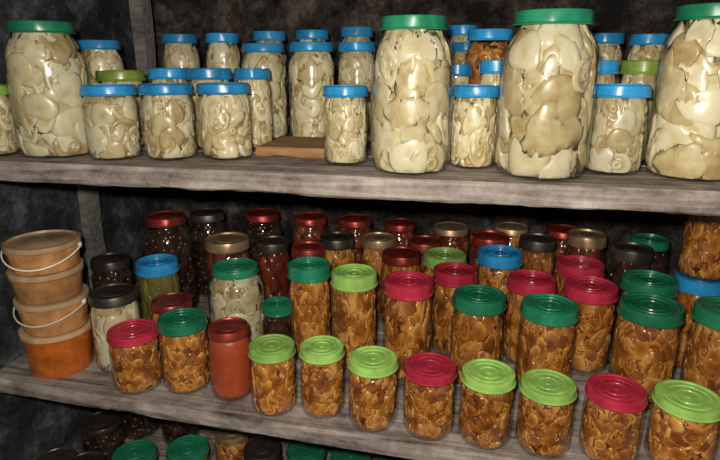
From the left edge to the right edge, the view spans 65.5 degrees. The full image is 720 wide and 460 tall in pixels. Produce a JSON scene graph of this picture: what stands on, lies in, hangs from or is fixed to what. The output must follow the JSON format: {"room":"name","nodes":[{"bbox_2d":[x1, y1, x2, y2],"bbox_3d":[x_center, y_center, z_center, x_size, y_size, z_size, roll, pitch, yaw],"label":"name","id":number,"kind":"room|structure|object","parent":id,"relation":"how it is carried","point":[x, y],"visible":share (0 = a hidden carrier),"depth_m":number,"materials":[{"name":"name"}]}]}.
{"room":"pantry cellar","nodes":[
{"label":"pantry cellar","id":0,"kind":"room"},
{"bbox_2d":[0,0,168,459],"bbox_3d":[-0.848,0.249,0.830,0.038,1.900,2.200,4,17,11],"label":"wall","id":1,"kind":"structure","parent":0,"point":[30,427],"depth_m":1.35,"materials":[{"name":"black stone"}]},
{"bbox_2d":[151,0,719,278],"bbox_3d":[0.383,0.005,1.634,2.100,1.900,0.063,4,17,11],"label":"wall","id":2,"kind":"structure","parent":0,"point":[198,17],"depth_m":1.60,"materials":[{"name":"stone"}]},
{"bbox_3d":[0.164,1.193,0.919,2.200,0.012,2.250,4,17,11],"label":"floor","id":3,"kind":"structure","parent":0,"visible":0},
{"bbox_2d":[0,0,719,459],"bbox_3d":[0.274,0.141,1.222,1.966,1.840,0.796,4,17,11],"label":"storage shelf","id":4,"kind":"object","parent":3,"relation":"on","point":[645,191],"visible":0.2,"depth_m":0.96,"materials":[{"name":"grey wood"}]},
{"bbox_2d":[0,84,18,155],"bbox_3d":[-0.675,-0.200,1.023,0.080,0.124,0.080,-14,22,-39],"label":"jar","id":5,"kind":"object","parent":4,"relation":"on","point":[8,144],"visible":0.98,"depth_m":1.02,"materials":[{"name":"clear glass"}]},
{"bbox_2d":[2,20,90,157],"bbox_3d":[-0.558,-0.252,1.010,0.134,0.231,0.134,-8,19,-25],"label":"jar","id":6,"kind":"object","parent":4,"relation":"on","point":[45,68],"visible":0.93,"depth_m":0.96,"materials":[{"name":"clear glass"}]},
{"bbox_2d":[18,314,93,378],"bbox_3d":[-0.630,0.240,1.174,0.138,0.094,0.138,-5,18,-16],"label":"bucket","id":7,"kind":"object","parent":4,"relation":"on","point":[68,354],"visible":0.67,"depth_m":1.13,"materials":[{"name":"orange plastic"}]},
{"bbox_2d":[13,283,89,336],"bbox_3d":[-0.628,0.162,1.149,0.145,0.068,0.142,2,17,6],"label":"bucket","id":8,"kind":"object","parent":7,"relation":"on","point":[66,316],"visible":0.64,"depth_m":1.10,"materials":[{"name":"plastic"}]},
{"bbox_2d":[6,257,83,304],"bbox_3d":[-0.631,0.100,1.132,0.138,0.060,0.138,0,17,1],"label":"bucket","id":9,"kind":"object","parent":8,"relation":"on","point":[63,285],"visible":0.61,"depth_m":1.08,"materials":[{"name":"plastic"}]},
{"bbox_2d":[0,229,82,275],"bbox_3d":[-0.628,0.045,1.113,0.147,0.055,0.144,-2,17,-8],"label":"bucket","id":10,"kind":"object","parent":9,"relation":"on","point":[43,252],"visible":1,"depth_m":1.08,"materials":[{"name":"plastic"}]},
{"bbox_2d":[36,447,76,459],"bbox_3d":[-0.685,0.573,1.277,0.095,0.119,0.095,3,17,10],"label":"jar","id":11,"kind":"object","parent":4,"relation":"on","point":[60,453],"visible":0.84,"depth_m":1.28,"materials":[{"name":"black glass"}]},
{"bbox_2d":[68,451,104,459],"bbox_3d":[-0.594,0.573,1.225,0.091,0.149,0.091,14,22,39],"label":"jar","id":12,"kind":"object","parent":4,"relation":"on","point":[88,455],"visible":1,"depth_m":1.23,"materials":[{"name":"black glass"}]},
{"bbox_2d":[77,40,124,84],"bbox_3d":[-0.550,-0.299,1.206,0.090,0.207,0.090,-1,17,-2],"label":"jar","id":13,"kind":"object","parent":4,"relation":"on","point":[100,54],"visible":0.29,"depth_m":1.16,"materials":[{"name":"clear glass"}]},
{"bbox_2d":[81,410,125,459],"bbox_3d":[-0.653,0.532,1.428,0.098,0.109,0.098,4,17,14],"label":"jar","id":14,"kind":"object","parent":4,"relation":"on","point":[102,431],"visible":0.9,"depth_m":1.40,"materials":[{"name":"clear glass"}]},
{"bbox_2d":[79,84,143,160],"bbox_3d":[-0.438,-0.192,0.991,0.094,0.126,0.094,3,17,11],"label":"jar","id":15,"kind":"object","parent":4,"relation":"on","point":[112,123],"visible":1,"depth_m":0.96,"materials":[{"name":"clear glass"}]},
{"bbox_2d":[90,252,136,299],"bbox_3d":[-0.587,0.147,1.340,0.093,0.172,0.093,9,19,28],"label":"jar","id":16,"kind":"object","parent":4,"relation":"on","point":[111,267],"visible":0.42,"depth_m":1.30,"materials":[{"name":"clear glass"}]},
{"bbox_2d":[88,282,141,372],"bbox_3d":[-0.505,0.203,1.167,0.098,0.166,0.098,-6,18,-18],"label":"jar","id":17,"kind":"object","parent":4,"relation":"on","point":[111,304],"visible":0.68,"depth_m":1.13,"materials":[{"name":"clear glass"}]},
{"bbox_2d":[95,70,146,146],"bbox_3d":[-0.471,-0.243,1.121,0.094,0.148,0.094,-15,23,-41],"label":"jar","id":18,"kind":"object","parent":4,"relation":"on","point":[135,77],"visible":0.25,"depth_m":1.08,"materials":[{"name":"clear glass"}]},
{"bbox_2d":[106,319,163,394],"bbox_3d":[-0.440,0.248,1.099,0.096,0.120,0.096,0,17,1],"label":"jar","id":19,"kind":"object","parent":4,"relation":"on","point":[133,343],"visible":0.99,"depth_m":1.07,"materials":[{"name":"clear glass"}]},
{"bbox_2d":[112,439,157,459],"bbox_3d":[-0.518,0.566,1.301,0.100,0.118,0.100,2,17,6],"label":"jar","id":20,"kind":"object","parent":4,"relation":"on","point":[139,449],"visible":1,"depth_m":1.29,"materials":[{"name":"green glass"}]},
{"bbox_2d":[117,411,158,439],"bbox_3d":[-0.606,0.494,1.535,0.106,0.119,0.106,-13,21,-37],"label":"jar","id":21,"kind":"object","parent":4,"relation":"on","point":[135,425],"visible":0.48,"depth_m":1.50,"materials":[{"name":"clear glass"}]},
{"bbox_2d":[135,254,181,319],"bbox_3d":[-0.451,0.158,1.270,0.094,0.191,0.094,8,19,24],"label":"jar","id":22,"kind":"object","parent":4,"relation":"on","point":[157,273],"visible":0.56,"depth_m":1.23,"materials":[{"name":"clear glass"}]},
{"bbox_2d":[147,68,188,94],"bbox_3d":[-0.380,-0.248,1.131,0.080,0.152,0.080,16,23,42],"label":"jar","id":23,"kind":"object","parent":4,"relation":"on","point":[158,75],"visible":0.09,"depth_m":1.08,"materials":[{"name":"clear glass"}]},
{"bbox_2d":[138,83,198,159],"bbox_3d":[-0.338,-0.193,0.991,0.094,0.128,0.094,-12,21,-35],"label":"jar","id":24,"kind":"object","parent":4,"relation":"on","point":[167,107],"visible":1,"depth_m":0.96,"materials":[{"name":"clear glass"}]},
{"bbox_2d":[141,210,198,307],"bbox_3d":[-0.475,0.085,1.403,0.124,0.255,0.124,-9,19,-28],"label":"jar","id":25,"kind":"object","parent":4,"relation":"on","point":[166,233],"visible":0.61,"depth_m":1.35,"materials":[{"name":"clear glass"}]},
{"bbox_2d":[151,292,192,365],"bbox_3d":[-0.394,0.211,1.189,0.089,0.138,0.089,-3,17,-9],"label":"jar","id":26,"kind":"object","parent":4,"relation":"on","point":[162,303],"visible":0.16,"depth_m":1.16,"materials":[{"name":"clear glass"}]},
{"bbox_2d":[160,419,198,444],"bbox_3d":[-0.483,0.500,1.499,0.098,0.129,0.098,1,17,4],"label":"jar","id":27,"kind":"object","parent":4,"relation":"on","point":[173,430],"visible":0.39,"depth_m":1.47,"materials":[{"name":"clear glass"}]},
{"bbox_2d":[161,34,199,95],"bbox_3d":[-0.417,-0.344,1.324,0.087,0.223,0.087,-5,18,-15],"label":"jar","id":28,"kind":"object","parent":4,"relation":"on","point":[180,51],"visible":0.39,"depth_m":1.27,"materials":[{"name":"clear glass"}]},
{"bbox_2d":[157,307,209,393],"bbox_3d":[-0.342,0.236,1.095,0.094,0.145,0.094,-11,20,-32],"label":"jar","id":29,"kind":"object","parent":4,"relation":"on","point":[184,341],"visible":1,"depth_m":1.06,"materials":[{"name":"clear glass"}]},
{"bbox_2d":[165,434,209,459],"bbox_3d":[-0.404,0.561,1.323,0.098,0.115,0.098,-1,17,-5],"label":"jar","id":30,"kind":"object","parent":4,"relation":"on","point":[192,446],"visible":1,"depth_m":1.30,"materials":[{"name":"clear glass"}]},
{"bbox_2d":[189,208,227,296],"bbox_3d":[-0.409,0.060,1.530,0.104,0.228,0.104,6,18,18],"label":"jar","id":31,"kind":"object","parent":4,"relation":"on","point":[207,222],"visible":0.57,"depth_m":1.49,"materials":[{"name":"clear glass"}]},
{"bbox_2d":[186,68,232,148],"bbox_3d":[-0.291,-0.239,1.103,0.088,0.152,0.088,4,17,13],"label":"jar","id":32,"kind":"object","parent":4,"relation":"on","point":[197,75],"visible":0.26,"depth_m":1.06,"materials":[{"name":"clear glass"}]},
{"bbox_2d":[205,33,241,81],"bbox_3d":[-0.313,-0.338,1.303,0.081,0.224,0.081,-10,20,-31],"label":"jar","id":33,"kind":"object","parent":4,"relation":"on","point":[223,52],"visible":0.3,"depth_m":1.25,"materials":[{"name":"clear glass"}]},
{"bbox_2d":[196,82,253,159],"bbox_3d":[-0.238,-0.194,0.992,0.094,0.129,0.094,-10,20,-30],"label":"jar","id":34,"kind":"object","parent":4,"relation":"on","point":[224,106],"visible":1,"depth_m":0.96,"materials":[{"name":"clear glass"}]},
{"bbox_2d":[204,232,251,314],"bbox_3d":[-0.323,0.116,1.389,0.114,0.202,0.114,4,17,14],"label":"jar","id":35,"kind":"object","parent":4,"relation":"on","point":[223,245],"visible":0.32,"depth_m":1.34,"materials":[{"name":"clear glass"}]},
{"bbox_2d":[208,317,251,400],"bbox_3d":[-0.247,0.246,1.069,0.081,0.141,0.081,-1,17,-4],"label":"jar","id":36,"kind":"object","parent":4,"relation":"on","point":[230,365],"visible":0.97,"depth_m":1.04,"materials":[{"name":"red glass"}]},
{"bbox_2d":[215,428,250,459],"bbox_3d":[-0.311,0.542,1.377,0.087,0.119,0.087,-15,22,-40],"label":"jar","id":37,"kind":"object","parent":4,"relation":"on","point":[230,444],"visible":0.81,"depth_m":1.34,"materials":[{"name":"clear glass"}]},
{"bbox_2d":[207,258,265,341],"bbox_3d":[-0.272,0.167,1.244,0.124,0.191,0.124,-1,17,-2],"label":"jar","id":38,"kind":"object","parent":4,"relation":"on","point":[236,287],"visible":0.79,"depth_m":1.19,"materials":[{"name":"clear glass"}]},
{"bbox_2d":[233,68,273,149],"bbox_3d":[-0.207,-0.237,1.096,0.072,0.152,0.072,1,17,3],"label":"jar","id":39,"kind":"object","parent":4,"relation":"on","point":[257,78],"visible":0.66,"depth_m":1.07,"materials":[{"name":"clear glass"}]},
{"bbox_2d":[243,208,282,275],"bbox_3d":[-0.266,0.057,1.551,0.106,0.222,0.106,-10,20,-31],"label":"jar","id":40,"kind":"object","parent":4,"relation":"on","point":[261,222],"visible":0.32,"depth_m":1.50,"materials":[{"name":"clear glass"}]},
{"bbox_2d":[243,435,282,459],"bbox_3d":[-0.228,0.561,1.322,0.093,0.116,0.093,13,21,37],"label":"jar","id":41,"kind":"object","parent":4,"relation":"on","point":[264,447],"visible":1,"depth_m":1.30,"materials":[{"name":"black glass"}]},
{"bbox_2d":[241,43,288,139],"bbox_3d":[-0.207,-0.302,1.226,0.096,0.201,0.096,3,17,10],"label":"jar","id":42,"kind":"object","parent":4,"relation":"on","point":[258,55],"visible":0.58,"depth_m":1.19,"materials":[{"name":"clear glass"}]},
{"bbox_2d":[252,31,289,129],"bbox_3d":[-0.215,-0.359,1.360,0.085,0.231,0.085,-14,22,-39],"label":"jar","id":43,"kind":"object","parent":4,"relation":"on","point":[258,36],"visible":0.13,"depth_m":1.30,"materials":[{"name":"clear glass"}]},
{"bbox_2d":[248,334,296,415],"bbox_3d":[-0.159,0.266,1.028,0.086,0.127,0.086,-1,17,-2],"label":"jar","id":44,"kind":"object","parent":4,"relation":"on","point":[271,355],"visible":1,"depth_m":1.00,"materials":[{"name":"clear glass"}]},
{"bbox_2d":[255,235,290,299],"bbox_3d":[-0.215,0.118,1.398,0.086,0.194,0.086,10,19,29],"label":"jar","id":45,"kind":"object","parent":4,"relation":"on","point":[272,260],"visible":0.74,"depth_m":1.36,"materials":[{"name":"clear glass"}]},
{"bbox_2d":[261,296,294,364],"bbox_3d":[-0.167,0.217,1.150,0.064,0.150,0.064,1,17,4],"label":"jar","id":46,"kind":"object","parent":4,"relation":"on","point":[276,310],"visible":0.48,"depth_m":1.12,"materials":[{"name":"clear glass"}]},
{"bbox_2d":[256,136,326,158],"bbox_3d":[-0.108,-0.157,1.068,0.131,0.021,0.156,4,17,11],"label":"plank","id":47,"kind":"object","parent":4,"relation":"on","point":[287,146],"visible":0.86,"depth_m":1.01,"materials":[{"name":"brown wood"}]},
{"bbox_2d":[286,440,325,459],"bbox_3d":[-0.126,0.561,1.320,0.094,0.117,0.094,2,17,6],"label":"jar","id":48,"kind":"object","parent":4,"relation":"on","point":[295,450],"visible":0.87,"depth_m":1.29,"materials":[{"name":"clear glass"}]},
{"bbox_2d":[291,241,324,258],"bbox_3d":[-0.120,0.134,1.328,0.083,0.203,0.083,-12,21,-35],"label":"jar","id":49,"kind":"object","parent":4,"relation":"on","point":[304,248],"visible":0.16,"depth_m":1.29,"materials":[{"name":"clear glass"}]},
{"bbox_2d":[287,256,331,359],"bbox_3d":[-0.106,0.170,1.197,0.092,0.211,0.092,8,18,23],"label":"jar","id":50,"kind":"object","parent":4,"relation":"on","point":[309,294],"visible":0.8,"depth_m":1.16,"materials":[{"name":"clear glass"}]},
{"bbox_2d":[292,212,328,258],"bbox_3d":[-0.134,0.067,1.524,0.100,0.219,0.100,7,18,21],"label":"jar","id":51,"kind":"object","parent":4,"relation":"on","point":[310,226],"visible":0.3,"depth_m":1.47,"materials":[{"name":"clear glass"}]},
{"bbox_2d":[288,42,333,136],"bbox_3d":[-0.100,-0.287,1.175,0.096,0.202,0.096,8,18,23],"label":"jar","id":52,"kind":"object","parent":4,"relation":"on","point":[311,67],"visible":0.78,"depth_m":1.14,"materials":[{"name":"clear glass"}]},
{"bbox_2d":[295,29,328,41],"bbox_3d":[-0.112,-0.354,1.338,0.083,0.234,0.083,12,21,35],"label":"jar","id":53,"kind":"object","parent":4,"relation":"on","point":[303,35],"visible":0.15,"depth_m":1.28,"materials":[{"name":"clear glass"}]},
{"bbox_2d":[299,335,344,418],"bbox_3d":[-0.068,0.267,1.018,0.082,0.130,0.082,-4,17,-13],"label":"jar","id":54,"kind":"object","parent":4,"relation":"on","point":[321,355],"visible":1,"depth_m":0.99,"materials":[{"name":"clear glass"}]},
{"bbox_2d":[320,231,355,316],"bbox_3d":[-0.056,0.113,1.396,0.090,0.204,0.090,-9,19,-28],"label":"jar","id":55,"kind":"object","parent":4,"relation":"on","point":[338,245],"visible":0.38,"depth_m":1.35,"materials":[{"name":"clear glass"}]},
{"bbox_2d":[322,85,367,164],"bbox_3d":[-0.024,-0.176,0.939,0.076,0.127,0.076,15,22,40],"label":"jar","id":56,"kind":"object","parent":4,"relation":"on","point":[345,117],"visible":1,"depth_m":0.91,"materials":[{"name":"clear glass"}]},
{"bbox_2d":[330,447,371,459],"bbox_3d":[-0.021,0.567,1.278,0.094,0.129,0.094,-3,17,-9],"label":"jar","id":57,"kind":"object","parent":4,"relation":"on","point":[337,453],"visible":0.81,"depth_m":1.26,"materials":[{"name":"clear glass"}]},
{"bbox_2d":[330,263,377,371],"bbox_3d":[-0.012,0.182,1.159,0.096,0.209,0.096,-1,17,-3],"label":"jar","id":58,"kind":"object","parent":4,"relation":"on","point":[354,296],"visible":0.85,"depth_m":1.12,"materials":[{"name":"clear glass"}]},
{"bbox_2d":[338,214,371,263],"bbox_3d":[-0.013,0.070,1.520,0.100,0.215,0.100,2,17,7],"label":"jar","id":59,"kind":"object","parent":4,"relation":"on","point":[358,225],"visible":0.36,"depth_m":1.47,"materials":[{"name":"clear glass"}]},
{"bbox_2d":[337,42,375,143],"bbox_3d":[-0.006,-0.284,1.165,0.081,0.201,0.081,-8,19,-26],"label":"jar","id":60,"kind":"object","parent":4,"relation":"on","point":[356,65],"visible":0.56,"depth_m":1.12,"materials":[{"name":"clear glass"}]},
{"bbox_2d":[340,26,373,54],"bbox_3d":[-0.007,-0.349,1.317,0.081,0.238,0.081,-1,17,-2],"label":"jar","id":61,"kind":"object","parent":4,"relation":"on","point":[353,33],"visible":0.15,"depth_m":1.26,"materials":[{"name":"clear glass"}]},
{"bbox_2d":[348,345,398,431],"bbox_3d":[0.023,0.279,0.986,0.088,0.126,0.088,-7,18,-21],"label":"jar","id":62,"kind":"object","parent":4,"relation":"on","point":[372,368],"visible":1,"depth_m":0.96,"materials":[{"name":"clear glass"}]},
{"bbox_2d":[360,232,395,311],"bbox_3d":[0.046,0.109,1.428,0.092,0.193,0.092,11,20,32],"label":"jar","id":63,"kind":"object","parent":4,"relation":"on","point":[373,244],"visible":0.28,"depth_m":1.38,"materials":[{"name":"clear glass"}]},
{"bbox_2d":[377,454,412,459],"bbox_3d":[0.085,0.571,1.276,0.094,0.123,0.094,14,22,38],"label":"jar","id":64,"kind":"object","parent":4,"relation":"on","point":[380,457],"visible":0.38,"depth_m":1.26,"materials":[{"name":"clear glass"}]},
{"bbox_2d":[384,218,415,245],"bbox_3d":[0.105,0.078,1.507,0.092,0.208,0.092,-2,17,-5],"label":"jar","id":65,"kind":"object","parent":4,"relation":"on","point":[402,228],"visible":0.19,"depth_m":1.45,"materials":[{"name":"clear glass"}]},
{"bbox_2d":[380,246,421,324],"bbox_3d":[0.098,0.139,1.351,0.098,0.182,0.098,-1,17,-5],"label":"jar","id":66,"kind":"object","parent":4,"relation":"on","point":[395,258],"visible":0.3,"depth_m":1.31,"materials":[{"name":"clear glass"}]},
{"bbox_2d":[383,270,433,381],"bbox_3d":[0.096,0.194,1.127,0.100,0.205,0.100,-2,17,-6],"label":"jar","id":67,"kind":"object","parent":4,"relation":"on","point":[407,308],"visible":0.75,"depth_m":1.09,"materials":[{"name":"clear glass"}]},
{"bbox_2d":[371,14,453,174],"bbox_3d":[0.080,-0.207,0.864,0.124,0.229,0.124,0,17,-1],"label":"jar","id":68,"kind":"object","parent":4,"relation":"on","point":[413,61],"visible":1,"depth_m":0.82,"materials":[{"name":"clear glass"}]},
{"bbox_2d":[407,235,442,272],"bbox_3d":[0.162,0.114,1.421,0.092,0.187,0.092,-4,17,-13],"label":"jar","id":69,"kind":"object","parent":4,"relation":"on","point":[422,243],"visible":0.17,"depth_m":1.38,"materials":[{"name":"clear glass"}]},
{"bbox_2d":[403,352,456,440],"bbox_3d":[0.119,0.286,0.964,0.090,0.125,0.090,-9,19,-28],"label":"jar","id":70,"kind":"object","parent":4,"relation":"on","point":[430,376],"visible":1,"depth_m":0.94,"materials":[{"name":"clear glass"}]},
{"bbox_2d":[422,247,466,330],"bbox_3d":[0.196,0.144,1.319,0.102,0.189,0.102,-2,17,-5],"label":"jar","id":71,"kind":"object","parent":4,"relation":"on","point":[434,256],"visible":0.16,"depth_m":1.28,"materials":[{"name":"clear glass"}]},
{"bbox_2d":[433,221,469,263],"bbox_3d":[0.240,0.085,1.500,0.104,0.199,0.104,-11,20,-33],"label":"jar","id":72,"kind":"object","parent":4,"relation":"on","point":[452,234],"visible":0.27,"depth_m":1.45,"materials":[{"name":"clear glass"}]},
{"bbox_2d":[431,262,477,354],"bbox_3d":[0.203,0.174,1.220,0.096,0.190,0.096,-2,17,-6],"label":"jar","id":73,"kind":"object","parent":4,"relation":"on","point":[447,276],"visible":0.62,"depth_m":1.19,"materials":[{"name":"clear glass"}]},
{"bbox_2d":[446,64,471,151],"bbox_3d":[0.178,-0.227,1.050,0.056,0.160,0.056,-14,22,-39],"label":"jar","id":74,"kind":"object","parent":4,"relation":"on","point":[462,72],"visible":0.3,"depth_m":1.01,"materials":[{"name":"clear glass"}]},
{"bbox_2d":[447,25,477,59],"bbox_3d":[0.227,-0.336,1.269,0.073,0.240,0.073,10,20,30],"label":"jar","id":75,"kind":"object","parent":4,"relation":"on","point":[457,33],"visible":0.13,"depth_m":1.22,"materials":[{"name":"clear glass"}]},
{"bbox_2d":[451,42,479,63],"bbox_3d":[0.220,-0.288,1.178,0.069,0.201,0.069,-10,19,-29],"label":"jar","id":76,"kind":"object","parent":4,"relation":"on","point":[459,49],"visible":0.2,"depth_m":1.13,"materials":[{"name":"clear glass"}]},
{"bbox_2d":[449,84,499,168],"bbox_3d":[0.184,-0.167,0.905,0.076,0.129,0.076,-4,17,-13],"label":"jar","id":77,"kind":"object","parent":4,"relation":"on","point":[473,136],"visible":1,"depth_m":0.88,"materials":[{"name":"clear glass"}]},
{"bbox_2d":[449,284,506,385],"bbox_3d":[0.231,0.211,1.108,0.104,0.184,0.104,-9,19,-27],"label":"jar","id":78,"kind":"object","parent":4,"relation":"on","point":[477,317],"visible":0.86,"depth_m":1.07,"materials":[{"name":"clear glass"}]},
{"bbox_2d":[458,358,515,449],"bbox_3d":[0.213,0.293,0.943,0.090,0.125,0.090,-12,20,-34],"label":"jar","id":79,"kind":"object","parent":4,"relation":"on","point":[488,384],"visible":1,"depth_m":0.92,"materials":[{"name":"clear glass"}]},
{"bbox_2d":[464,28,512,84],"bbox_3d":[0.244,-0.268,1.078,0.090,0.222,0.090,-2,17,-8],"label":"jar","id":80,"kind":"object","parent":4,"relation":"on","point":[478,51],"visible":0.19,"depth_m":1.02,"materials":[{"name":"clear glass"}]},
{"bbox_2d":[468,230,508,283],"bbox_3d":[0.318,0.111,1.402,0.098,0.205,0.098,-9,19,-27],"label":"jar","id":81,"kind":"object","parent":4,"relation":"on","point":[479,238],"visible":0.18,"depth_m":1.37,"materials":[{"name":"clear glass"}]},
{"bbox_2d":[479,60,503,158],"bbox_3d":[0.235,-0.211,0.984,0.058,0.167,0.058,0,17,-1],"label":"jar","id":82,"kind":"object","parent":4,"relation":"on","point":[490,70],"visible":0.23,"depth_m":0.95,"materials":[{"name":"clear glass"}]},
{"bbox_2d":[477,244,522,336],"bbox_3d":[0.320,0.143,1.303,0.104,0.200,0.104,7,18,23],"label":"jar","id":83,"kind":"object","parent":4,"relation":"on","point":[496,261],"visible":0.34,"depth_m":1.25,"materials":[{"name":"clear glass"}]},
{"bbox_2d":[494,222,528,248],"bbox_3d":[0.395,0.086,1.488,0.098,0.203,0.098,14,22,38],"label":"jar","id":84,"kind":"object","parent":4,"relation":"on","point":[513,230],"visible":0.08,"depth_m":1.44,"materials":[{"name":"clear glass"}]},
{"bbox_2d":[501,269,556,362],"bbox_3d":[0.357,0.186,1.190,0.102,0.184,0.102,0,17,2],"label":"jar","id":85,"kind":"object","parent":4,"relation":"on","point":[521,283],"visible":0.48,"depth_m":1.16,"materials":[{"name":"clear glass"}]},
{"bbox_2d":[518,233,555,274],"bbox_3d":[0.423,0.119,1.363,0.090,0.211,0.090,1,17,2],"label":"jar","id":86,"kind":"object","parent":4,"relation":"on","point":[537,249],"visible":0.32,"depth_m":1.31,"materials":[{"name":"clear glass"}]},
{"bbox_2d":[515,368,576,458],"bbox_3d":[0.305,0.302,0.924,0.090,0.118,0.090,-15,23,-41],"label":"jar","id":87,"kind":"object","parent":4,"relation":"on","point":[548,396],"visible":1,"depth_m":0.90,"materials":[{"name":"clear glass"}]},
{"bbox_2d":[514,293,578,386],"bbox_3d":[0.359,0.223,1.083,0.108,0.176,0.108,11,20,33],"label":"jar","id":88,"kind":"object","parent":4,"relation":"on","point":[547,327],"visible":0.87,"depth_m":1.04,"materials":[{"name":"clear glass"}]},
{"bbox_2d":[494,8,599,180],"bbox_3d":[0.275,-0.199,0.829,0.138,0.234,0.138,-7,18,-22],"label":"jar","id":89,"kind":"object","parent":4,"relation":"on","point":[548,78],"visible":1,"depth_m":0.78,"materials":[{"name":"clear glass"}]},
{"bbox_2d":[546,224,578,277],"bbox_3d":[0.520,0.095,1.454,0.098,0.206,0.098,5,18,16],"label":"jar","id":90,"kind":"object","parent":4,"relation":"on","point":[559,231],"visible":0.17,"depth_m":1.41,"materials":[{"name":"clear glass"}]},
{"bbox_2d":[555,255,604,296],"bbox_3d":[0.489,0.160,1.269,0.104,0.187,0.104,6,18,20],"label":"jar","id":91,"kind":"object","parent":4,"relation":"on","point":[567,266],"visible":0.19,"depth_m":1.24,"materials":[{"name":"clear glass"}]},
{"bbox_2d":[564,228,606,261],"bbox_3d":[0.536,0.115,1.353,0.094,0.224,0.094,14,22,39],"label":"jar","id":92,"kind":"object","parent":4,"relation":"on","point":[582,241],"visible":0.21,"depth_m":1.30,"materials":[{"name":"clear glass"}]},
{"bbox_2d":[562,275,618,373],"bbox_3d":[0.470,0.196,1.165,0.108,0.180,0.108,-5,18,-15],"label":"jar","id":93,"kind":"object","parent":4,"relation":"on","point":[595,297],"visible":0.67,"depth_m":1.13,"materials":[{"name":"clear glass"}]},
{"bbox_2d":[585,60,619,147],"bbox_3d":[0.403,-0.207,0.970,0.068,0.167,0.068,-5,17,-15],"label":"jar","id":94,"kind":"object","parent":4,"relation":"on","point":[607,69],"visible":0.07,"depth_m":0.92,"materials":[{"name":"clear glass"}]},
{"bbox_2d":[591,33,624,83],"bbox_3d":[0.479,-0.280,1.124,0.077,0.217,0.077,-9,19,-27],"label":"jar","id":95,"kind":"object","parent":4,"relation":"on","point":[608,43],"visible":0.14,"depth_m":1.07,"materials":[{"name":"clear glass"}]},
{"bbox_2d":[578,373,647,459],"bbox_3d":[0.406,0.307,0.904,0.092,0.121,0.092,-3,17,-9],"label":"jar","id":96,"kind":"object","parent":4,"relation":"on","point":[615,403],"visible":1,"depth_m":0.88,"materials":[{"name":"clear glass"}]},
{"bbox_2d":[584,84,651,174],"bbox_3d":[0.395,-0.156,0.863,0.086,0.132,0.086,-12,21,-35],"label":"jar","id":97,"kind":"object","parent":4,"relation":"on","point":[620,111],"visible":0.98,"depth_m":0.83,"materials":[{"name":"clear glass"}]},
{"bbox_2d":[606,241,653,340],"bbox_3d":[0.602,0.143,1.267,0.090,0.221,0.090,-13,21,-37],"label":"jar","id":98,"kind":"object","parent":4,"relation":"on","point":[626,255],"visible":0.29,"depth_m":1.23,"materials":[{"name":"clear glass"}]},
{"bbox_2d":[619,60,659,162],"bbox_3d":[0.474,-0.202,0.955,0.074,0.167,0.074,13,21,36],"label":"jar","id":99,"kind":"object","parent":4,"relation":"on","point":[633,71],"visible":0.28,"depth_m":0.92,"materials":[{"name":"clear glass"}]},
{"bbox_2d":[610,269,678,350],"bbox_3d":[0.592,0.189,1.171,0.110,0.190,0.110,-7,18,-23],"label":"jar","id":100,"kind":"object","parent":4,"relation":"on","point":[634,280],"visible":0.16,"depth_m":1.13,"materials":[{"name":"clear glass"}]},
{"bbox_2d":[608,292,684,401],"bbox_3d":[0.541,0.224,1.065,0.114,0.184,0.114,-12,21,-35],"label":"jar","id":101,"kind":"object","parent":4,"relation":"on","point":[647,331],"visible":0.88,"depth_m":1.03,"materials":[{"name":"clear glass"}]},
{"bbox_2d":[628,33,670,59],"bbox_3d":[0.549,-0.267,1.089,0.075,0.213,0.075,-10,20,-30],"label":"jar","id":102,"kind":"object","parent":4,"relation":"on","point":[645,46],"visible":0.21,"depth_m":1.04,"materials":[{"name":"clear glass"}]},
{"bbox_2d":[630,233,669,272],"bbox_3d":[0.688,0.120,1.358,0.092,0.213,0.092,-14,22,-38],"label":"jar","id":103,"kind":"object","parent":4,"relation":"on","point":[660,244],"visible":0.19,"depth_m":1.31,"materials":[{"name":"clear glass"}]},
{"bbox_2d":[644,2,719,181],"bbox_3d":[0.502,-0.199,0.818,0.132,0.241,0.132,1,17,4],"label":"jar","id":104,"kind":"object","parent":4,"relation":"on","point":[684,135],"visible":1,"depth_m":0.78,"materials":[{"name":"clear glass"}]},
{"bbox_2d":[644,379,719,459],"bbox_3d":[0.512,0.313,0.889,0.100,0.117,0.100,15,22,40],"label":"jar","id":105,"kind":"object","parent":4,"relation":"on","point":[685,415],"visible":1,"depth_m":0.86,"materials":[{"name":"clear glass"}]},
{"bbox_2d":[673,270,719,367],"bbox_3d":[0.691,0.188,1.164,0.096,0.196,0.096,9,19,26],"label":"jar","id":106,"kind":"object","parent":4,"relation":"on","point":[690,288],"visible":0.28,"depth_m":1.13,"materials":[{"name":"clear glass"}]},
{"bbox_2d":[676,214,719,281],"bbox_3d":[0.691,0.002,1.108,0.092,0.188,0.092,9,19,28],"label":"jar","id":107,"kind":"object","parent":106,"relation":"on","point":[700,255],"visible":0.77,"depth_m":1.09,"materials":[{"name":"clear glass"}]},
{"bbox_2d":[679,296,719,395],"bbox_3d":[0.641,0.232,1.007,0.104,0.203,0.104,-8,18,-24],"label":"jar","id":108,"kind":"object","parent":4,"relation":"on","point":[701,365],"visible":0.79,"depth_m":0.98,"materials":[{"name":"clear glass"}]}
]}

